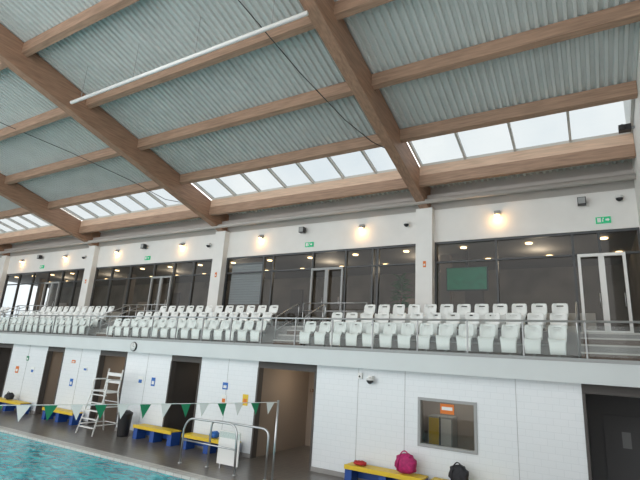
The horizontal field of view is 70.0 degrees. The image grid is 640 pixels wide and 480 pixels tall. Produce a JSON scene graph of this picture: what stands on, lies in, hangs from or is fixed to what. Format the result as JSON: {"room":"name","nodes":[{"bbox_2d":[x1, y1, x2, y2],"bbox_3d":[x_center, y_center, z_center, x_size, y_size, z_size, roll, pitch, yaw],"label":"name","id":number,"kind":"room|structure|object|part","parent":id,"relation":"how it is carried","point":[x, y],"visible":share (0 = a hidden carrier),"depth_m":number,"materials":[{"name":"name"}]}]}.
{"room":"indoor swimming pool","nodes":[
{"label":"indoor swimming pool","id":0,"kind":"room"},
{"bbox_2d":[0,255,10,300],"bbox_3d":[-22.059,3.347,31.515,0.620,4.536,0.500,-5,-17,30],"label":"wall column","id":1,"kind":"structure","parent":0,"point":[4,263],"depth_m":31.57,"materials":[{"name":"white paint"}]},
{"bbox_2d":[0,244,11,255],"bbox_3d":[-26.719,-4.160,24.573,0.340,6.007,19.980,-5,-17,30],"label":"roof beam","id":2,"kind":"structure","parent":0,"point":[6,246],"depth_m":31.86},
{"bbox_2d":[0,343,13,396],"bbox_3d":[-14.903,6.946,23.698,1.800,2.900,3.320,-5,-17,30],"label":"doorway","id":3,"kind":"structure","parent":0,"point":[6,349],"depth_m":23.21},
{"bbox_2d":[35,346,108,413],"bbox_3d":[-11.059,6.608,21.483,1.500,2.900,3.320,-5,-17,30],"label":"doorway","id":4,"kind":"structure","parent":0,"point":[54,357],"depth_m":20.66,"materials":[{"name":"beige"}]},
{"bbox_2d":[78,245,99,312],"bbox_3d":[-13.419,2.588,26.538,0.620,4.536,0.500,-5,-17,30],"label":"wall column","id":5,"kind":"structure","parent":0,"point":[93,251],"depth_m":26.43,"materials":[{"name":"white paint"}]},
{"bbox_2d":[87,350,127,429],"bbox_3d":[-7.603,6.304,19.492,1.900,2.900,3.320,-5,-17,30],"label":"doorway","id":6,"kind":"structure","parent":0,"point":[115,361],"depth_m":18.93,"materials":[{"name":"beige"}]},
{"bbox_2d":[0,408,343,479],"bbox_3d":[-14.284,5.780,13.018,41.480,0.212,22.200,-5,-17,30],"label":"floor","id":7,"kind":"structure","parent":0,"point":[289,464],"depth_m":14.12,"materials":[{"name":"tile"}]},
{"bbox_2d":[0,397,30,413],"bbox_3d":[-13.993,7.444,20.582,2.600,0.470,0.490,-5,-17,30],"label":"bench","id":8,"kind":"object","parent":7,"relation":"on","point":[3,401],"visible":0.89,"depth_m":20.40,"materials":[{"name":"yellow"}]},
{"bbox_2d":[4,391,13,399],"bbox_3d":[-14.073,7.048,20.713,0.409,0.362,0.332,-5,-17,30],"label":"bag","id":9,"kind":"object","parent":8,"relation":"on","point":[8,396],"visible":1,"depth_m":20.62,"materials":[{"name":"fabric"}]},
{"bbox_2d":[41,407,82,424],"bbox_3d":[-10.493,7.136,18.566,2.100,0.470,0.490,-5,-17,30],"label":"bench","id":10,"kind":"object","parent":7,"relation":"on","point":[61,415],"visible":0.6,"depth_m":18.39,"materials":[{"name":"yellow"}]},
{"bbox_2d":[0,432,186,479],"bbox_3d":[-13.791,5.734,12.855,32.500,0.001,8.400,-5,-17,30],"label":"pool water","id":11,"kind":"object","parent":7,"relation":"in","point":[21,458],"depth_m":12.18,"materials":[{"name":"liquid"}]},
{"bbox_2d":[75,369,123,436],"bbox_3d":[-7.941,5.893,16.757,0.974,2.238,1.152,-5,-17,30],"label":"chair","id":12,"kind":"object","parent":7,"relation":"on","point":[105,391],"visible":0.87,"depth_m":16.70,"materials":[{"name":"white"}]},
{"bbox_2d":[116,410,132,436],"bbox_3d":[-7.031,6.581,16.424,0.500,0.880,0.500,-5,-17,30],"label":"litter bin","id":13,"kind":"object","parent":7,"relation":"on","point":[123,427],"visible":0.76,"depth_m":16.25,"materials":[{"name":"black plastic"}]},
{"bbox_2d":[132,424,181,445],"bbox_3d":[-5.655,6.711,15.779,1.900,0.470,0.490,-5,-17,30],"label":"bench","id":14,"kind":"object","parent":7,"relation":"on","point":[156,433],"visible":1,"depth_m":15.65,"materials":[{"name":"yellow"}]},
{"bbox_2d":[181,432,240,453],"bbox_3d":[-3.495,6.521,14.534,2.100,0.470,0.490,-5,-17,30],"label":"bench","id":15,"kind":"object","parent":7,"relation":"on","point":[192,436],"visible":0.49,"depth_m":14.65,"materials":[{"name":"yellow"}]},
{"bbox_2d":[209,431,219,437],"bbox_3d":[-3.356,6.181,14.534,0.315,0.217,0.300,-5,-17,30],"label":"towel","id":16,"kind":"object","parent":15,"relation":"on","point":[215,434],"visible":0.72,"depth_m":14.44,"materials":[{"name":"blue fabric"}]},
{"bbox_2d":[178,418,269,479],"bbox_3d":[-2.651,5.620,12.470,2.970,1.270,0.320,-5,-17,30],"label":"guard rail","id":17,"kind":"object","parent":7,"relation":"on","point":[233,424],"visible":1,"depth_m":12.46,"materials":[{"name":"silver metal"}]},
{"bbox_2d":[216,430,240,467],"bbox_3d":[-2.525,5.826,12.659,0.750,0.980,0.078,-5,-17,30],"label":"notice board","id":18,"kind":"object","parent":7,"relation":"on","point":[226,438],"visible":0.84,"depth_m":12.66,"materials":[{"name":"white"}]},
{"bbox_2d":[271,400,278,479],"bbox_3d":[-1.128,5.069,11.452,0.160,2.000,0.160,-5,-17,30],"label":"pole","id":19,"kind":"object","parent":7,"relation":"on","point":[272,473],"depth_m":11.44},
{"bbox_2d":[0,402,276,420],"bbox_3d":[-5.827,3.085,8.159,12.039,0.328,0.092,14,-18,-35],"label":"bunting flags","id":20,"kind":"object","parent":19,"relation":"attached to","point":[76,408],"visible":1,"depth_m":9.50},
{"bbox_2d":[344,462,427,479],"bbox_3d":[1.645,6.069,11.573,2.100,0.470,0.490,-5,-17,30],"label":"bench","id":21,"kind":"object","parent":7,"relation":"on","point":[352,471],"visible":0.98,"depth_m":11.66,"materials":[{"name":"yellow"}]},
{"bbox_2d":[353,460,366,465],"bbox_3d":[1.047,5.842,11.983,0.361,0.119,0.250,-5,-17,30],"label":"folded towel","id":22,"kind":"object","parent":21,"relation":"on","point":[356,462],"visible":1,"depth_m":11.91,"materials":[{"name":"red fabric"}]},
{"bbox_2d":[394,450,416,473],"bbox_3d":[2.132,5.531,11.402,0.557,0.549,0.374,-5,-17,30],"label":"bag","id":23,"kind":"object","parent":21,"relation":"on","point":[405,463],"visible":1,"depth_m":11.28,"materials":[{"name":"fabric"}]},
{"bbox_2d":[430,477,447,479],"bbox_3d":[3.417,5.913,10.552,1.700,0.470,0.490,-5,-17,30],"label":"bench","id":24,"kind":"object","parent":7,"relation":"on","point":[434,478],"visible":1,"depth_m":11.04,"materials":[{"name":"yellow"}]},
{"bbox_2d":[448,462,468,479],"bbox_3d":[3.253,5.467,10.747,0.468,0.479,0.332,-5,-17,30],"label":"backpack","id":25,"kind":"object","parent":24,"relation":"on","point":[457,472],"visible":1,"depth_m":10.65,"materials":[{"name":"fabric"}]},
{"bbox_2d":[162,355,201,439],"bbox_3d":[-4.061,5.993,17.451,1.700,2.900,3.320,-5,-17,30],"label":"doorway","id":26,"kind":"structure","parent":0,"point":[184,374],"depth_m":16.94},
{"bbox_2d":[207,231,229,322],"bbox_3d":[-4.779,1.828,21.560,0.620,4.536,0.500,-5,-17,30],"label":"wall column","id":27,"kind":"structure","parent":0,"point":[216,286],"depth_m":21.44,"materials":[{"name":"white paint"}]},
{"bbox_2d":[250,361,316,470],"bbox_3d":[-0.302,5.662,15.286,2.400,2.900,3.320,-5,-17,30],"label":"doorway","id":28,"kind":"structure","parent":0,"point":[290,384],"depth_m":15.60,"materials":[{"name":"beige"}]},
{"bbox_2d":[2,344,588,479],"bbox_3d":[-11.305,6.173,19.906,39.710,2.910,0.200,-5,-17,30],"label":"wall","id":29,"kind":"structure","parent":0,"point":[550,443],"depth_m":12.40,"materials":[{"name":"tile"}]},
{"bbox_2d":[137,376,143,384],"bbox_3d":[-6.803,5.317,17.314,0.300,0.300,0.014,-5,-17,30],"label":"wall sign","id":30,"kind":"object","parent":29,"relation":"attached to","point":[140,378],"visible":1,"depth_m":17.30,"materials":[{"name":"white"}]},
{"bbox_2d":[151,377,155,385],"bbox_3d":[-6.198,5.264,16.966,0.200,0.300,0.014,-5,-17,30],"label":"wall sign","id":31,"kind":"object","parent":29,"relation":"attached to","point":[152,379],"visible":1,"depth_m":16.95,"materials":[{"name":"blue"}]},
{"bbox_2d":[221,395,226,402],"bbox_3d":[-3.193,5.287,15.147,0.220,0.300,0.014,-5,-17,30],"label":"wall sign","id":32,"kind":"object","parent":29,"relation":"attached to","point":[223,397],"visible":0.82,"depth_m":15.15,"materials":[{"name":"white"}]},
{"bbox_2d":[222,382,227,389],"bbox_3d":[-3.166,4.872,15.256,0.220,0.220,0.014,-5,-17,30],"label":"wall sign","id":33,"kind":"object","parent":29,"relation":"attached to","point":[225,385],"visible":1,"depth_m":15.25,"materials":[{"name":"blue"}]},
{"bbox_2d":[242,394,247,405],"bbox_3d":[-2.411,5.151,14.717,0.220,0.340,0.014,-5,-17,30],"label":"wall sign","id":34,"kind":"object","parent":29,"relation":"attached to","point":[245,396],"visible":0.96,"depth_m":14.71,"materials":[{"name":"yellow"}]},
{"bbox_2d":[2,345,519,479],"bbox_3d":[-11.362,6.145,19.812,39.710,2.910,0.025,-5,-17,30],"label":"trim","id":35,"kind":"structure","parent":29,"relation":"attached to","point":[241,454],"depth_m":12.86,"materials":[{"name":"metal"}]},
{"bbox_2d":[0,320,639,387],"bbox_3d":[-9.567,4.503,21.401,41.480,1.285,4.215,-5,-17,30],"label":"gallery slab","id":36,"kind":"object","parent":29,"relation":"on","point":[568,368],"visible":0.62,"depth_m":12.64,"materials":[{"name":"concrete"}]},
{"bbox_2d":[0,307,9,316],"bbox_3d":[-22.209,4.708,29.440,7.477,0.849,0.455,-5,-17,30],"label":"seats","id":37,"kind":"object","parent":36,"relation":"on","point":[2,308],"visible":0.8,"depth_m":27.92,"materials":[{"name":"white plastic"}]},
{"bbox_2d":[0,306,29,320],"bbox_3d":[-17.327,4.463,25.857,0.043,1.613,1.443,-5,-17,30],"label":"handrail","id":38,"kind":"object","parent":36,"relation":"on","point":[25,306],"depth_m":25.97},
{"bbox_2d":[15,305,47,316],"bbox_3d":[-17.261,4.374,27.231,3.238,0.970,0.039,-5,-17,30],"label":"rail","id":39,"kind":"object","parent":36,"relation":"on","point":[17,305],"visible":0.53,"depth_m":27.33,"materials":[{"name":"silver metal"}]},
{"bbox_2d":[0,317,93,335],"bbox_3d":[-14.014,4.235,22.642,8.482,0.849,0.455,-5,-17,30],"label":"seats","id":40,"kind":"object","parent":36,"relation":"on","point":[30,323],"visible":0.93,"depth_m":22.17,"materials":[{"name":"white plastic"}]},
{"bbox_3d":[-13.989,4.471,22.650,8.400,0.400,0.100,-5,-17,30],"label":"frame","id":41,"kind":"part","parent":40,"relation":"part of","materials":[{"name":"grey metal"}]},
{"bbox_2d":[11,311,106,328],"bbox_3d":[-13.560,4.063,23.457,7.663,0.849,0.455,-5,-17,30],"label":"seats","id":42,"kind":"object","parent":36,"relation":"on","point":[95,322],"visible":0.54,"depth_m":23.16,"materials":[{"name":"white plastic"}]},
{"bbox_3d":[-13.535,4.299,23.464,7.600,0.400,0.100,-5,-17,30],"label":"frame","id":43,"kind":"part","parent":42,"relation":"part of","materials":[{"name":"grey metal"}]},
{"bbox_2d":[34,306,114,321],"bbox_3d":[-13.137,3.910,24.213,6.470,0.849,0.455,-5,-17,30],"label":"seats","id":44,"kind":"object","parent":36,"relation":"on","point":[78,308],"visible":0.47,"depth_m":24.10,"materials":[{"name":"white plastic"}]},
{"bbox_2d":[99,305,129,332],"bbox_3d":[-9.612,3.784,21.412,0.043,1.613,1.443,-5,-17,30],"label":"handrail","id":45,"kind":"object","parent":36,"relation":"on","point":[127,305],"depth_m":21.33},
{"bbox_2d":[96,322,132,336],"bbox_3d":[-9.303,4.084,20.798,1.000,0.780,1.160,-5,-17,30],"label":"aisle stairs","id":46,"kind":"object","parent":36,"relation":"on","point":[97,334],"visible":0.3,"depth_m":20.35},
{"bbox_2d":[116,305,144,324],"bbox_3d":[-8.687,3.703,20.880,0.043,1.613,1.443,-5,-17,30],"label":"handrail","id":47,"kind":"object","parent":36,"relation":"on","point":[141,305],"depth_m":21.08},
{"bbox_2d":[130,342,136,350],"bbox_3d":[-7.146,4.083,17.510,0.360,0.360,0.060,-5,-17,30],"label":"wall clock","id":48,"kind":"object","parent":36,"relation":"attached to","point":[133,346],"visible":1,"depth_m":17.48,"materials":[{"name":"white plastic"}]},
{"bbox_2d":[120,304,167,320],"bbox_3d":[-8.621,3.614,22.253,3.238,0.970,0.039,-5,-17,30],"label":"rail","id":49,"kind":"object","parent":36,"relation":"on","point":[136,310],"visible":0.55,"depth_m":22.31,"materials":[{"name":"silver metal"}]},
{"bbox_2d":[106,318,266,343],"bbox_3d":[-5.482,3.485,17.727,8.213,0.849,0.455,-5,-17,30],"label":"seats","id":50,"kind":"object","parent":36,"relation":"on","point":[255,334],"visible":0.96,"depth_m":17.34,"materials":[{"name":"white plastic"}]},
{"bbox_3d":[-5.457,3.720,17.734,8.150,0.400,0.100,-5,-17,30],"label":"frame","id":51,"kind":"part","parent":50,"relation":"part of","materials":[{"name":"grey metal"}]},
{"bbox_2d":[131,312,271,333],"bbox_3d":[-5.093,3.318,18.579,7.477,0.849,0.455,-5,-17,30],"label":"seats","id":52,"kind":"object","parent":36,"relation":"on","point":[221,314],"visible":0.48,"depth_m":18.32,"materials":[{"name":"white plastic"}]},
{"bbox_3d":[-5.068,3.554,18.586,7.400,0.400,0.100,-5,-17,30],"label":"frame","id":53,"kind":"part","parent":52,"relation":"part of","materials":[{"name":"grey metal"}]},
{"bbox_2d":[157,305,277,325],"bbox_3d":[-4.584,3.158,19.285,6.653,0.849,0.455,-5,-17,30],"label":"seats","id":54,"kind":"object","parent":36,"relation":"on","point":[198,310],"visible":0.54,"depth_m":19.12,"materials":[{"name":"white plastic"}]},
{"bbox_3d":[-4.559,3.394,19.293,6.600,0.400,0.100,-5,-17,30],"label":"frame","id":55,"kind":"part","parent":54,"relation":"part of","materials":[{"name":"grey metal"}]},
{"bbox_2d":[274,304,298,339],"bbox_3d":[-1.188,3.044,16.559,0.043,1.613,1.443,-5,-17,30],"label":"handrail","id":56,"kind":"object","parent":36,"relation":"on","point":[296,304],"depth_m":16.47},
{"bbox_2d":[273,326,318,345],"bbox_3d":[-0.836,3.340,15.920,1.100,0.780,1.160,-5,-17,30],"label":"aisle stairs","id":57,"kind":"object","parent":36,"relation":"on","point":[289,332],"visible":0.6,"depth_m":15.59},
{"bbox_2d":[302,304,325,345],"bbox_3d":[-0.177,2.955,15.977,0.043,1.613,1.443,-5,-17,30],"label":"handrail","id":58,"kind":"object","parent":36,"relation":"on","point":[323,304],"depth_m":16.07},
{"bbox_2d":[0,314,639,358],"bbox_3d":[-10.563,3.697,19.794,41.460,0.866,0.080,-5,-17,30],"label":"glass balustrade","id":59,"kind":"object","parent":36,"relation":"on","point":[90,316],"visible":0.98,"depth_m":13.48,"materials":[{"name":"glass"}]},
{"bbox_2d":[301,302,366,325],"bbox_3d":[0.494,2.812,17.002,2.738,0.970,0.039,-5,-17,30],"label":"rail","id":60,"kind":"object","parent":36,"relation":"on","point":[344,303],"visible":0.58,"depth_m":17.13,"materials":[{"name":"silver metal"}]},
{"bbox_2d":[299,321,566,356],"bbox_3d":[2.726,2.763,12.998,7.616,0.849,0.455,-5,-17,30],"label":"seats","id":61,"kind":"object","parent":36,"relation":"on","point":[557,339],"visible":0.94,"depth_m":12.59,"materials":[{"name":"white plastic"}]},
{"bbox_3d":[2.751,2.999,13.005,7.550,0.400,0.100,-5,-17,30],"label":"frame","id":62,"kind":"part","parent":61,"relation":"part of","materials":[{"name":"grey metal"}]},
{"bbox_2d":[327,312,567,341],"bbox_3d":[3.396,2.572,13.688,7.112,0.849,0.455,-5,-17,30],"label":"seats","id":63,"kind":"object","parent":36,"relation":"on","point":[412,315],"visible":0.62,"depth_m":13.54,"materials":[{"name":"white plastic"}]},
{"bbox_3d":[3.421,2.808,13.696,7.050,0.400,0.100,-5,-17,30],"label":"frame","id":64,"kind":"part","parent":63,"relation":"part of","materials":[{"name":"grey metal"}]},
{"bbox_2d":[360,303,568,329],"bbox_3d":[4.185,2.387,14.233,6.287,0.849,0.455,-5,-17,30],"label":"seats","id":65,"kind":"object","parent":36,"relation":"on","point":[482,311],"visible":0.59,"depth_m":14.06,"materials":[{"name":"white plastic"}]},
{"bbox_2d":[575,302,579,357],"bbox_3d":[6.761,2.345,11.980,0.043,1.613,1.443,-5,-17,30],"label":"handrail","id":66,"kind":"object","parent":36,"relation":"on","point":[576,307],"depth_m":11.40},
{"bbox_2d":[581,332,639,360],"bbox_3d":[7.342,2.621,11.208,1.630,0.780,1.160,-5,-17,30],"label":"aisle stairs","id":67,"kind":"object","parent":36,"relation":"on","point":[605,342],"visible":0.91,"depth_m":11.26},
{"bbox_2d":[358,373,362,378],"bbox_3d":[1.134,3.836,12.914,0.120,0.160,0.130,-5,-17,30],"label":"wall sensor","id":68,"kind":"object","parent":29,"relation":"attached to","point":[360,375],"visible":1,"depth_m":12.88,"materials":[{"name":"white"}]},
{"bbox_2d":[366,376,373,383],"bbox_3d":[1.392,3.881,12.672,0.220,0.220,0.249,-5,-17,30],"label":"dome camera","id":69,"kind":"object","parent":29,"relation":"attached to","point":[370,379],"visible":1,"depth_m":12.59,"materials":[{"name":"white"}]},
{"bbox_2d":[417,397,477,454],"bbox_3d":[3.221,4.663,11.558,1.490,1.190,0.180,-5,-17,30],"label":"window","id":70,"kind":"structure","parent":29,"relation":"in","point":[457,432],"depth_m":11.53,"materials":[{"name":"glass"}]},
{"bbox_2d":[440,403,453,414],"bbox_3d":[3.237,4.308,11.641,0.350,0.240,0.015,-5,-17,30],"label":"poster","id":71,"kind":"object","parent":70,"relation":"attached to","point":[444,408],"visible":1,"depth_m":11.64,"materials":[{"name":"orange paper"}]},
{"bbox_2d":[0,188,638,273],"bbox_3d":[-8.285,0.614,24.219,41.480,1.240,0.200,-5,-17,30],"label":"wall","id":72,"kind":"structure","parent":0,"point":[560,214],"depth_m":17.92,"materials":[{"name":"white paint"}]},
{"bbox_2d":[0,268,84,319],"bbox_3d":[-17.707,3.609,28.983,9.390,3.280,0.140,-5,-17,30],"label":"window","id":73,"kind":"structure","parent":72,"relation":"in","point":[19,288],"depth_m":29.25,"materials":[{"name":"grey"}]},
{"bbox_2d":[39,282,60,309],"bbox_3d":[-16.769,3.837,28.166,1.600,2.520,0.144,-5,-17,30],"label":"door","id":74,"kind":"structure","parent":73,"relation":"attached to","point":[51,283],"depth_m":28.30,"materials":[{"name":"grey metal"}]},
{"bbox_2d":[140,244,146,248],"bbox_3d":[-9.509,0.358,24.725,0.240,0.240,0.310,-5,-17,30],"label":"wall speaker","id":75,"kind":"object","parent":72,"relation":"attached to","point":[143,246],"visible":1,"depth_m":24.62,"materials":[{"name":"black plastic"}]},
{"bbox_2d":[89,259,211,321],"bbox_3d":[-9.068,2.849,24.006,9.390,3.280,0.140,-5,-17,30],"label":"window","id":76,"kind":"structure","parent":72,"relation":"in","point":[116,286],"depth_m":24.07,"materials":[{"name":"grey"}]},
{"bbox_2d":[146,276,172,311],"bbox_3d":[-8.259,3.089,23.263,1.500,2.520,0.144,-5,-17,30],"label":"door","id":77,"kind":"structure","parent":76,"relation":"attached to","point":[160,277],"depth_m":23.36,"materials":[{"name":"grey metal"}]},
{"bbox_2d":[299,227,305,233],"bbox_3d":[-0.740,-0.413,19.673,0.240,0.240,0.310,-5,-17,30],"label":"wall speaker","id":78,"kind":"object","parent":72,"relation":"attached to","point":[301,229],"visible":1,"depth_m":19.55,"materials":[{"name":"black plastic"}]},
{"bbox_2d":[305,242,313,246],"bbox_3d":[-0.455,0.194,19.471,0.400,0.200,0.058,-5,-17,30],"label":"exit sign","id":79,"kind":"object","parent":72,"relation":"attached to","point":[307,244],"visible":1,"depth_m":19.44,"materials":[{"name":"teal"}]},
{"bbox_2d":[0,160,634,257],"bbox_3d":[-8.355,-0.517,24.269,41.480,0.960,0.550,-5,-17,30],"label":"ventilation duct","id":80,"kind":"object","parent":72,"relation":"attached to","point":[619,168],"depth_m":17.99,"materials":[{"name":"silver metal"}]},
{"bbox_2d":[220,244,415,325],"bbox_3d":[-0.437,2.090,19.033,9.370,3.280,0.140,-5,-17,30],"label":"window","id":81,"kind":"structure","parent":72,"relation":"in","point":[376,276],"depth_m":18.81,"materials":[{"name":"grey"}]},
{"bbox_2d":[308,267,343,326],"bbox_3d":[0.208,2.344,18.385,1.500,2.520,0.144,-5,-17,30],"label":"door","id":82,"kind":"structure","parent":81,"relation":"attached to","point":[326,280],"depth_m":18.49,"materials":[{"name":"grey metal"}]},
{"bbox_2d":[494,210,500,216],"bbox_3d":[6.098,-0.915,15.746,0.200,0.225,0.240,-5,-17,30],"label":"wall lamp","id":83,"kind":"object","parent":72,"relation":"attached to","point":[498,212],"visible":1,"depth_m":15.69,"materials":[{"name":"grey metal"}]},
{"bbox_2d":[435,227,639,332],"bbox_3d":[6.816,1.452,14.854,6.200,3.280,0.140,-5,-17,30],"label":"window","id":84,"kind":"structure","parent":72,"relation":"in","point":[528,270],"depth_m":14.72,"materials":[{"name":"grey"}]},
{"bbox_2d":[577,252,633,332],"bbox_3d":[8.480,1.617,13.619,1.250,2.520,0.144,-5,-17,30],"label":"door","id":85,"kind":"structure","parent":84,"relation":"attached to","point":[606,314],"depth_m":13.62,"materials":[{"name":"white"}]},
{"bbox_2d":[577,196,585,205],"bbox_3d":[8.289,-1.207,14.471,0.240,0.240,0.310,-5,-17,30],"label":"wall speaker","id":86,"kind":"object","parent":72,"relation":"attached to","point":[581,201],"visible":1,"depth_m":14.35,"materials":[{"name":"black plastic"}]},
{"bbox_2d":[595,216,610,223],"bbox_3d":[8.772,-0.617,14.155,0.400,0.200,0.058,-5,-17,30],"label":"exit sign","id":87,"kind":"object","parent":72,"relation":"attached to","point":[599,220],"visible":1,"depth_m":14.13,"materials":[{"name":"teal"}]},
{"bbox_2d":[615,194,623,200],"bbox_3d":[9.168,-1.285,14.001,0.220,0.220,0.249,-5,-17,30],"label":"dome camera","id":88,"kind":"object","parent":72,"relation":"attached to","point":[619,197],"visible":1,"depth_m":13.92,"materials":[{"name":"white"}]},
{"bbox_2d":[0,0,639,244],"bbox_3d":[-13.021,-5.822,16.861,41.600,5.183,20.050,-5,-17,30],"label":"roof","id":89,"kind":"structure","parent":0,"point":[396,33],"depth_m":13.54,"materials":[{"name":"metal"}]},
{"bbox_2d":[0,62,6,70],"bbox_3d":[-13.810,-5.634,17.069,9.660,0.413,0.180,-5,-17,30],"label":"roof purlin","id":90,"kind":"structure","parent":89,"relation":"attached to","point":[2,66],"depth_m":15.13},
{"bbox_2d":[0,107,68,140],"bbox_3d":[-12.696,-4.494,18.828,9.660,0.413,0.180,-5,-17,30],"label":"roof purlin","id":91,"kind":"structure","parent":89,"relation":"attached to","point":[56,114],"depth_m":17.90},
{"bbox_2d":[0,208,80,244],"bbox_3d":[-18.578,-0.887,28.159,9.660,1.436,2.020,-5,-17,30],"label":"rooflight","id":92,"kind":"object","parent":89,"relation":"attached to","point":[29,227],"visible":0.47,"depth_m":28.57,"materials":[{"name":"grey"}]},
{"bbox_2d":[0,173,100,245],"bbox_3d":[-18.079,-4.920,19.595,0.340,6.007,19.980,-5,-17,30],"label":"roof beam","id":93,"kind":"structure","parent":89,"relation":"attached to","point":[16,193],"depth_m":24.44,"materials":[{"name":"wood"}]},
{"bbox_2d":[0,207,31,219],"bbox_3d":[-19.109,-1.455,27.324,9.660,0.413,0.180,-5,-17,30],"label":"roof purlin","id":94,"kind":"structure","parent":93,"relation":"attached to","point":[21,211],"depth_m":26.45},
{"bbox_2d":[4,147,120,184],"bbox_3d":[-11.583,-3.355,20.587,9.660,0.413,0.180,-5,-17,30],"label":"roof purlin","id":95,"kind":"structure","parent":89,"relation":"attached to","point":[107,153],"depth_m":20.47,"materials":[{"name":"wood"}]},
{"bbox_2d":[21,0,138,56],"bbox_3d":[-5.179,-6.393,12.096,9.640,0.413,0.180,-5,-17,30],"label":"roof purlin","id":96,"kind":"structure","parent":89,"relation":"attached to","point":[103,9],"depth_m":13.08,"materials":[{"name":"wood"}]},
{"bbox_2d":[0,122,180,202],"bbox_3d":[-10.076,-3.476,19.174,5.648,2.505,6.821,-5,-17,30],"label":"cable","id":97,"kind":"object","parent":89,"relation":"hanging from","point":[0,122],"depth_m":19.30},
{"bbox_2d":[48,180,162,209],"bbox_3d":[-10.469,-2.215,22.346,9.660,0.413,0.180,-5,-17,30],"label":"roof purlin","id":98,"kind":"structure","parent":89,"relation":"attached to","point":[150,185],"depth_m":22.26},
{"bbox_2d":[0,23,228,230],"bbox_3d":[-9.439,-5.680,14.618,0.340,6.007,19.980,-5,-17,30],"label":"roof beam","id":99,"kind":"structure","parent":89,"relation":"attached to","point":[33,69],"depth_m":16.59,"materials":[{"name":"wood"}]},
{"bbox_2d":[62,189,199,233],"bbox_3d":[-9.938,-1.646,23.181,9.660,1.436,2.020,-5,-17,30],"label":"rooflight","id":100,"kind":"object","parent":89,"relation":"attached to","point":[144,208],"visible":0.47,"depth_m":23.68,"materials":[{"name":"grey"}]},
{"bbox_2d":[70,0,308,103],"bbox_3d":[-4.136,-5.354,12.723,9.000,1.271,0.109,-5,-17,30],"label":"lighting trunking","id":101,"kind":"object","parent":89,"relation":"hanging from","point":[305,13],"visible":1,"depth_m":12.02,"materials":[{"name":"white"}]},
{"bbox_2d":[86,16,314,108],"bbox_3d":[-4.065,-5.253,13.855,9.640,0.413,0.180,-5,-17,30],"label":"roof purlin","id":102,"kind":"structure","parent":89,"relation":"attached to","point":[304,24],"depth_m":13.31,"materials":[{"name":"wood"}]},
{"bbox_2d":[137,81,353,150],"bbox_3d":[-2.952,-4.114,15.614,9.640,0.413,0.180,-5,-17,30],"label":"roof purlin","id":103,"kind":"structure","parent":89,"relation":"attached to","point":[340,90],"depth_m":15.15,"materials":[{"name":"wood"}]},
{"bbox_2d":[179,134,383,184],"bbox_3d":[-1.838,-2.974,17.374,9.640,0.413,0.180,-5,-17,30],"label":"roof purlin","id":104,"kind":"structure","parent":89,"relation":"attached to","point":[361,143],"depth_m":16.96,"materials":[{"name":"wood"}]},
{"bbox_2d":[193,147,407,215],"bbox_3d":[-1.307,-2.405,18.209,9.640,1.436,2.020,-5,-17,30],"label":"rooflight","id":105,"kind":"object","parent":89,"relation":"attached to","point":[370,171],"visible":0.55,"depth_m":18.34,"materials":[{"name":"grey"}]},
{"bbox_2d":[238,0,383,147],"bbox_3d":[-0.287,-4.820,12.834,2.185,2.425,6.813,-5,-17,30],"label":"cable","id":106,"kind":"object","parent":89,"relation":"hanging from","point":[238,0],"depth_m":12.67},
{"bbox_2d":[0,173,635,253],"bbox_3d":[-8.614,-0.307,23.789,41.480,0.176,0.176,-5,-17,30],"label":"ventilation duct","id":107,"kind":"object","parent":89,"relation":"attached to","point":[632,176],"visible":1,"depth_m":17.46,"materials":[{"name":"silver metal"}]},
{"bbox_2d":[299,0,430,208],"bbox_3d":[-0.817,-6.438,9.650,0.340,6.007,19.980,-5,-17,30],"label":"roof beam","id":108,"kind":"structure","parent":89,"relation":"attached to","point":[336,36],"depth_m":12.65,"materials":[{"name":"wood"}]},
{"bbox_2d":[371,0,639,89],"bbox_3d":[4.237,-4.746,11.473,6.320,0.413,0.180,-5,-17,30],"label":"roof beam","id":109,"kind":"structure","parent":108,"relation":"attached to","point":[627,13],"depth_m":11.10,"materials":[{"name":"wood"}]},
{"bbox_2d":[408,99,635,186],"bbox_3d":[5.881,-3.038,14.067,6.320,1.436,2.020,-5,-17,30],"label":"rooflight","id":110,"kind":"object","parent":89,"relation":"attached to","point":[585,136],"visible":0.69,"depth_m":14.25,"materials":[{"name":"grey"}]},
{"bbox_2d":[334,0,393,20],"bbox_3d":[3.123,-5.886,9.714,6.320,0.413,0.180,-5,-17,30],"label":"roof purlin","id":111,"kind":"structure","parent":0,"point":[343,9],"depth_m":10.98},
{"bbox_2d":[415,207,434,327],"bbox_3d":[3.843,1.070,16.592,0.620,4.536,0.500,-5,-17,30],"label":"wall column","id":112,"kind":"structure","parent":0,"point":[425,217],"depth_m":16.48,"materials":[{"name":"white paint"}]},
{"bbox_2d":[400,80,637,142],"bbox_3d":[5.350,-3.606,13.232,6.320,0.413,0.180,-5,-17,30],"label":"roof beam","id":113,"kind":"structure","parent":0,"point":[627,90],"depth_m":12.89,"materials":[{"name":"wood"}]},
{"bbox_2d":[581,384,639,479],"bbox_3d":[7.340,4.990,10.883,1.870,2.900,3.320,-5,-17,30],"label":"door frame","id":114,"kind":"structure","parent":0,"point":[598,400],"depth_m":12.36,"materials":[{"name":"grey"}]},
{"bbox_2d":[603,414,639,479],"bbox_3d":[8.081,5.741,12.004,0.950,2.090,0.125,-5,-17,30],"label":"door","id":115,"kind":"structure","parent":114,"relation":"in","point":[622,433],"depth_m":12.10,"materials":[{"name":"grey"}]},
{"bbox_2d":[632,27,639,227],"bbox_3d":[4.704,-2.776,5.415,0.200,14.800,20.300,-5,-17,30],"label":"wall","id":116,"kind":"structure","parent":0,"point":[636,120],"depth_m":12.51,"materials":[{"name":"white paint"}]},
{"bbox_2d":[618,123,634,133],"bbox_3d":[8.617,-3.156,12.847,0.380,0.180,0.250,-5,-17,30],"label":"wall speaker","id":117,"kind":"object","parent":116,"relation":"attached to","point":[623,128],"visible":1,"depth_m":12.80,"materials":[{"name":"black plastic"}]}
]}

